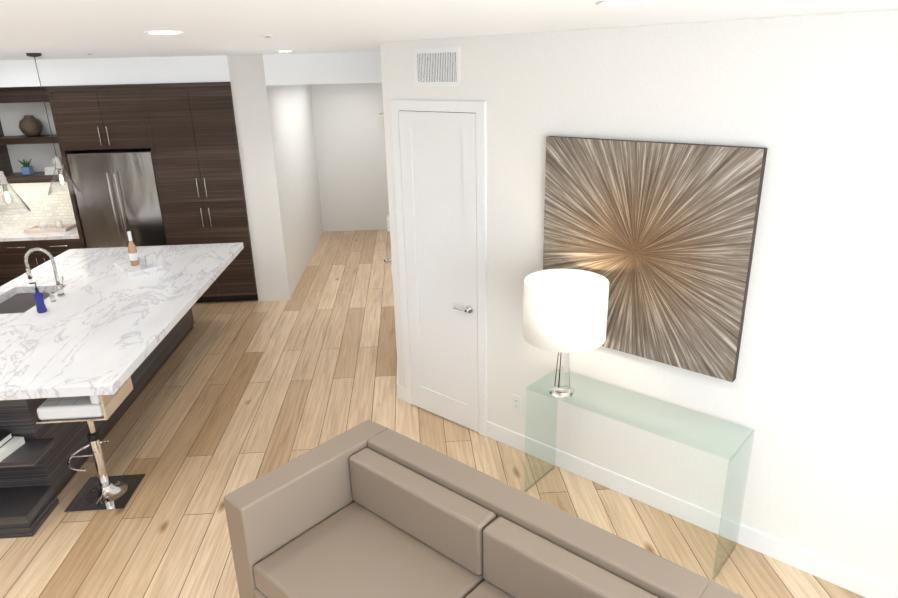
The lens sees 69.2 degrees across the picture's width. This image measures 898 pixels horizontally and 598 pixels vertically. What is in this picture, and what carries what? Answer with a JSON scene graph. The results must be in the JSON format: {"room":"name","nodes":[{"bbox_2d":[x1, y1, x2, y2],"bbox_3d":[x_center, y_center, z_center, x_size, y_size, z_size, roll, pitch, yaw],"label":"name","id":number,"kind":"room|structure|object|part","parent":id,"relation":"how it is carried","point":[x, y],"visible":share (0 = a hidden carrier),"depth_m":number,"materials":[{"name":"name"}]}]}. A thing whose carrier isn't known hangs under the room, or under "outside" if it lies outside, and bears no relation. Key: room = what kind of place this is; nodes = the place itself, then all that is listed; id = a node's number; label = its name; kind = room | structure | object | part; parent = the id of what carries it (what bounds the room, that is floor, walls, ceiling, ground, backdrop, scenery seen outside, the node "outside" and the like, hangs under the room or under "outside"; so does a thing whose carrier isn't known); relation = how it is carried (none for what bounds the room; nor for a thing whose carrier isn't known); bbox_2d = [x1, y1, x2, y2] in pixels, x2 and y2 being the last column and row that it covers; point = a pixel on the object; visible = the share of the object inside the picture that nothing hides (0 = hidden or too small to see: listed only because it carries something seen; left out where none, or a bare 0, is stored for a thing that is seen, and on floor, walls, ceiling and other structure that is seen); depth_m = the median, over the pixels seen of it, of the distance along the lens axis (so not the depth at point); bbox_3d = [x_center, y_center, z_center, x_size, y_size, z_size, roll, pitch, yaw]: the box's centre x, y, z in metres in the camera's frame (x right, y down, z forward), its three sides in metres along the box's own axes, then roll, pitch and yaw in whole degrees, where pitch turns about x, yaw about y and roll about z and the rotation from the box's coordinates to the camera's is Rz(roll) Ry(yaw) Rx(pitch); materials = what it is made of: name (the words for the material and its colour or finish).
{"room":"living room","nodes":[
{"label":"living room","id":0,"kind":"room"},
{"bbox_2d":[0,86,63,181],"bbox_3d":[-4.804,-1.908,7.547,0.953,1.062,0.370,-3,20,-3],"label":"wall shelf","id":1,"kind":"object","parent":0,"relation":"attached to","point":[16,103],"depth_m":7.63,"materials":[{"name":"brown wood"}]},
{"bbox_2d":[18,159,33,174],"bbox_3d":[-4.977,-1.555,7.648,0.117,0.171,0.130,-3,20,-3],"label":"shelf plant","id":2,"kind":"object","parent":1,"relation":"on","point":[26,168],"visible":1,"depth_m":7.63,"materials":[{"name":"blue plant"}]},
{"bbox_2d":[19,115,42,136],"bbox_3d":[-4.831,-2.000,7.519,0.245,0.230,0.245,-3,20,-3],"label":"vase","id":3,"kind":"object","parent":1,"relation":"on","point":[30,125],"visible":1,"depth_m":7.45,"materials":[{"name":"brown ceramic"}]},
{"bbox_2d":[44,156,64,174],"bbox_3d":[-4.611,-1.588,7.669,0.218,0.202,0.283,-3,20,-3],"label":"books","id":4,"kind":"object","parent":1,"relation":"on","point":[49,170],"visible":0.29,"depth_m":7.57,"materials":[{"name":"white"}]},
{"bbox_2d":[4,238,75,277],"bbox_3d":[-5.021,-0.221,6.169,1.688,0.040,4.059,-3,20,-3],"label":"countertop","id":5,"kind":"structure","parent":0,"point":[73,239],"depth_m":7.56,"materials":[{"name":"white stone"}]},
{"bbox_2d":[24,223,76,232],"bbox_3d":[-4.764,-0.846,7.782,0.484,0.045,0.264,-3,20,-3],"label":"tray","id":6,"kind":"object","parent":5,"relation":"on","point":[49,229],"visible":0.92,"depth_m":7.67,"materials":[{"name":"beige wood"}]},
{"bbox_2d":[38,221,48,228],"bbox_3d":[-4.843,-0.883,7.785,0.106,0.090,0.080,-3,20,-3],"label":"mug","id":7,"kind":"object","parent":6,"relation":"on","point":[42,224],"visible":0.81,"depth_m":7.76,"materials":[{"name":"white ceramic"}]},
{"bbox_2d":[54,220,63,227],"bbox_3d":[-4.675,-0.897,7.813,0.106,0.090,0.080,-3,20,-3],"label":"mug","id":8,"kind":"object","parent":6,"relation":"on","point":[58,223],"visible":0.94,"depth_m":7.79,"materials":[{"name":"white ceramic"}]},
{"bbox_2d":[0,55,229,86],"bbox_3d":[-3.783,-2.541,7.270,2.750,0.269,0.610,-3,20,-3],"label":"ceiling soffit","id":9,"kind":"structure","parent":0,"point":[107,71],"depth_m":6.99,"materials":[{"name":"paint"}]},
{"bbox_2d":[227,55,322,300],"bbox_3d":[-2.296,-1.915,9.218,0.380,2.819,3.660,-3,20,-3],"label":"wall","id":10,"kind":"structure","parent":0,"point":[276,138],"depth_m":7.79,"materials":[{"name":"paint"}]},
{"bbox_2d":[263,52,381,85],"bbox_3d":[-1.461,-3.131,8.848,1.350,0.319,3.660,-3,20,-3],"label":"soffit","id":11,"kind":"structure","parent":0,"point":[321,68],"depth_m":7.12,"materials":[{"name":"paint"}]},
{"bbox_2d":[310,83,388,231],"bbox_3d":[-1.550,-2.398,11.004,1.350,2.500,0.120,-3,20,-3],"label":"wall","id":12,"kind":"structure","parent":0,"point":[351,157],"depth_m":10.93,"materials":[{"name":"paint"}]},
{"bbox_2d":[0,229,864,597],"bbox_3d":[-0.897,1.032,5.183,10.300,0.100,14.200,-3,20,-3],"label":"floor","id":13,"kind":"structure","parent":0,"point":[234,395],"depth_m":4.83,"materials":[{"name":"brown wood"}]},
{"bbox_2d":[0,278,7,285],"bbox_3d":[-5.286,-0.347,7.916,0.129,0.877,0.649,-3,20,-3],"label":"base cabinet","id":14,"kind":"object","parent":13,"relation":"on","point":[2,282],"depth_m":7.63,"materials":[{"name":"brown wood"}]},
{"bbox_2d":[0,182,79,277],"bbox_3d":[-5.028,-0.510,6.064,1.688,0.575,4.058,-3,20,-3],"label":"kitchen counter","id":15,"kind":"object","parent":13,"relation":"on","point":[14,243],"depth_m":7.91,"materials":[{"name":"white stone"}]},
{"bbox_2d":[4,238,83,281],"bbox_3d":[-4.752,-0.371,7.946,0.940,0.877,0.649,-3,20,-3],"label":"base cabinet","id":16,"kind":"object","parent":13,"relation":"on","point":[75,245],"depth_m":7.57,"materials":[{"name":"brown wood"}]},
{"bbox_2d":[36,376,145,513],"bbox_3d":[-2.294,0.902,4.218,0.416,0.855,0.410,-3,20,-3],"label":"bar stool","id":17,"kind":"object","parent":13,"relation":"on","point":[103,491],"visible":0.94,"depth_m":4.20,"materials":[{"name":"white leather"}]},
{"bbox_3d":[-2.308,0.586,4.106,0.394,0.174,0.400,-3,20,-3],"label":"seat","id":18,"kind":"part","parent":17,"relation":"part of","materials":[{"name":"white leather"}]},
{"bbox_2d":[0,310,193,538],"bbox_3d":[-3.246,0.500,5.400,1.316,0.865,3.422,-3,20,-3],"label":"kitchen island","id":19,"kind":"object","parent":13,"relation":"on","point":[32,477],"depth_m":4.19,"materials":[{"name":"brown wood"}]},
{"bbox_2d":[0,432,24,461],"bbox_3d":[-2.820,0.894,3.966,0.320,0.086,0.220,1,20,6],"label":"books","id":20,"kind":"object","parent":19,"relation":"on","point":[10,443],"visible":1,"depth_m":3.98,"materials":[{"name":"white paper"}]},
{"bbox_2d":[0,389,59,538],"bbox_3d":[-3.089,1.012,3.949,1.210,0.864,0.330,-3,20,-3],"label":"bookshelf","id":21,"kind":"object","parent":19,"relation":"attached to","point":[28,498],"depth_m":4.07,"materials":[{"name":"brown wood"}]},
{"bbox_2d":[0,242,243,401],"bbox_3d":[-2.986,0.019,5.346,1.800,0.065,3.340,-3,20,-3],"label":"island countertop","id":22,"kind":"structure","parent":19,"relation":"on","point":[100,323],"depth_m":4.96,"materials":[{"name":"white stone"}]},
{"bbox_2d":[29,282,46,312],"bbox_3d":[-3.150,-0.015,4.992,0.076,0.241,0.072,-3,20,-3],"label":"soap dispenser","id":23,"kind":"object","parent":22,"relation":"on","point":[41,307],"visible":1,"depth_m":4.98,"materials":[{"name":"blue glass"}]},
{"bbox_2d":[24,247,65,301],"bbox_3d":[-3.310,-0.202,5.269,0.257,0.418,0.204,-3,20,-3],"label":"faucet","id":24,"kind":"object","parent":22,"relation":"on","point":[60,295],"depth_m":5.29,"materials":[{"name":"silver metal"}]},
{"bbox_2d":[114,256,163,276],"bbox_3d":[-2.913,-0.309,6.106,0.300,0.040,0.460,-18,25,-39],"label":"tray","id":25,"kind":"object","parent":22,"relation":"on","point":[126,267],"visible":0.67,"depth_m":6.08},
{"bbox_2d":[127,231,138,265],"bbox_3d":[-2.983,-0.477,6.126,0.077,0.322,0.077,-3,20,-3],"label":"bottle","id":26,"kind":"object","parent":25,"relation":"on","point":[133,253],"visible":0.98,"depth_m":6.11,"materials":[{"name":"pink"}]},
{"bbox_2d":[138,257,146,268],"bbox_3d":[-2.845,-0.340,6.046,0.072,0.110,0.072,-3,20,-3],"label":"glass tumbler","id":27,"kind":"object","parent":25,"relation":"on","point":[141,263],"visible":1,"depth_m":6.04,"materials":[{"name":"clear glass"}]},
{"bbox_2d":[44,84,167,248],"bbox_3d":[-3.806,-1.202,7.720,0.997,2.550,0.649,-3,20,-3],"label":"tall cabinet","id":28,"kind":"object","parent":13,"relation":"on","point":[84,117],"depth_m":7.12,"materials":[{"name":"brown wood"}]},
{"bbox_2d":[67,148,166,247],"bbox_3d":[-3.784,-0.854,7.809,0.910,1.830,0.696,-3,20,-3],"label":"fridge","id":29,"kind":"object","parent":13,"relation":"on","point":[117,197],"visible":0.5,"depth_m":7.41,"materials":[{"name":"grey metal"}]},
{"bbox_2d":[144,82,257,302],"bbox_3d":[-2.843,-1.244,7.774,0.933,2.550,0.649,-3,20,-3],"label":"tall cabinet","id":30,"kind":"object","parent":13,"relation":"on","point":[186,133],"depth_m":7.37,"materials":[{"name":"brown wood"}]},
{"bbox_2d":[223,420,744,597],"bbox_3d":[0.039,1.377,2.844,2.100,0.770,0.944,15,25,39],"label":"sofa","id":31,"kind":"object","parent":13,"relation":"on","point":[368,509],"visible":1,"depth_m":3.03,"materials":[{"name":"brown leather"}]},
{"bbox_2d":[524,371,754,579],"bbox_3d":[1.071,0.983,3.893,1.244,0.765,0.360,15,25,39],"label":"glass console table","id":32,"kind":"object","parent":13,"relation":"on","point":[736,522],"visible":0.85,"depth_m":3.63,"materials":[{"name":"clear glass"}]},
{"bbox_2d":[523,269,608,397],"bbox_3d":[0.676,0.232,3.828,0.480,0.710,0.480,-3,20,-3],"label":"table lamp","id":33,"kind":"object","parent":32,"relation":"on","point":[565,311],"visible":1,"depth_m":3.62,"materials":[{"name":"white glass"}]},
{"bbox_2d":[0,0,897,59],"bbox_3d":[-0.964,-1.719,4.206,10.300,0.100,14.200,-3,20,-3],"label":"ceiling","id":34,"kind":"structure","parent":0,"point":[63,29],"depth_m":2.62,"materials":[{"name":"paint"}]},
{"bbox_2d":[0,168,30,215],"bbox_3d":[-3.182,-1.142,4.528,0.250,1.099,0.250,-3,20,-3],"label":"pendant light","id":35,"kind":"object","parent":34,"relation":"hanging from","point":[4,183],"visible":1,"depth_m":4.66,"materials":[{"name":"glass"}]},
{"bbox_2d":[26,53,80,195],"bbox_3d":[-3.235,-1.404,5.271,0.250,1.099,0.250,-3,20,-3],"label":"pendant light","id":36,"kind":"object","parent":34,"relation":"hanging from","point":[58,166],"visible":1,"depth_m":5.37,"materials":[{"name":"clear glass"}]},
{"bbox_2d":[144,31,183,33],"bbox_3d":[-1.304,-1.218,2.977,0.169,0.005,0.169,-18,26,-39],"label":"recessed light","id":37,"kind":"object","parent":34,"relation":"in","point":[151,32],"depth_m":2.93,"materials":[{"name":"white"}]},
{"bbox_2d":[595,0,650,5],"bbox_3d":[0.546,-0.931,2.042,0.169,0.005,0.169,-11,22,-26],"label":"recessed light","id":38,"kind":"object","parent":34,"relation":"in","point":[616,2],"depth_m":2.04,"materials":[{"name":"white"}]},
{"bbox_2d":[380,9,897,586],"bbox_3d":[1.541,0.029,3.477,5.200,2.819,0.120,15,25,39],"label":"wall","id":39,"kind":"structure","parent":0,"point":[808,395],"depth_m":3.36,"materials":[{"name":"paint"}]},
{"bbox_2d":[413,47,460,86],"bbox_3d":[-0.085,-1.533,4.311,0.410,0.240,0.012,15,25,39],"label":"air vent","id":40,"kind":"object","parent":39,"relation":"in","point":[436,67],"visible":1,"depth_m":4.30,"materials":[{"name":"white metal"}]},
{"bbox_2d":[391,100,486,436],"bbox_3d":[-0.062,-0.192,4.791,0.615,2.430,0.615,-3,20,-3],"label":"door","id":41,"kind":"structure","parent":39,"relation":"attached to","point":[439,157],"depth_m":4.72,"materials":[{"name":"white wood"}]},
{"bbox_2d":[512,395,520,411],"bbox_3d":[0.483,0.745,4.642,0.072,0.116,0.009,15,25,39],"label":"outlet","id":42,"kind":"object","parent":39,"relation":"attached to","point":[516,404],"visible":1,"depth_m":4.64,"materials":[{"name":"white plastic"}]},
{"bbox_2d":[397,385,897,597],"bbox_3d":[1.528,1.313,3.879,5.200,0.130,0.014,15,25,39],"label":"baseboard","id":43,"kind":"structure","parent":39,"relation":"attached to","point":[845,577],"depth_m":3.88,"materials":[{"name":"white paint"}]},
{"bbox_2d":[543,136,767,381],"bbox_3d":[1.064,-0.263,3.687,1.220,1.230,0.052,15,25,39],"label":"canvas art","id":44,"kind":"object","parent":39,"relation":"attached to","point":[660,236],"visible":0.86,"depth_m":3.56,"materials":[{"name":"brown"}]},
{"bbox_3d":[-0.610,-1.544,8.056,0.120,2.819,6.360,-3,20,-3],"label":"wall","id":45,"kind":"structure","parent":0,"visible":0},
{"bbox_2d":[378,113,384,130],"bbox_3d":[-0.514,-1.350,4.959,0.050,0.120,0.210,-3,20,-3],"label":"box","id":46,"kind":"object","parent":45,"relation":"attached to","point":[381,122],"visible":0.81,"depth_m":4.86,"materials":[{"name":"beige paint"}]},
{"bbox_2d":[384,257,391,263],"bbox_3d":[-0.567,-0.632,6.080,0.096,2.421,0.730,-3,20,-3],"label":"door handle","id":47,"kind":"object","parent":45,"relation":"attached to","point":[387,260],"depth_m":5.89,"materials":[{"name":"silver metal"}]},
{"bbox_2d":[387,215,389,230],"bbox_3d":[-0.478,-0.600,5.147,0.023,0.100,0.120,-3,20,-3],"label":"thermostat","id":48,"kind":"object","parent":45,"relation":"attached to","point":[388,224],"visible":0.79,"depth_m":5.09,"materials":[{"name":"white plastic"}]}
]}

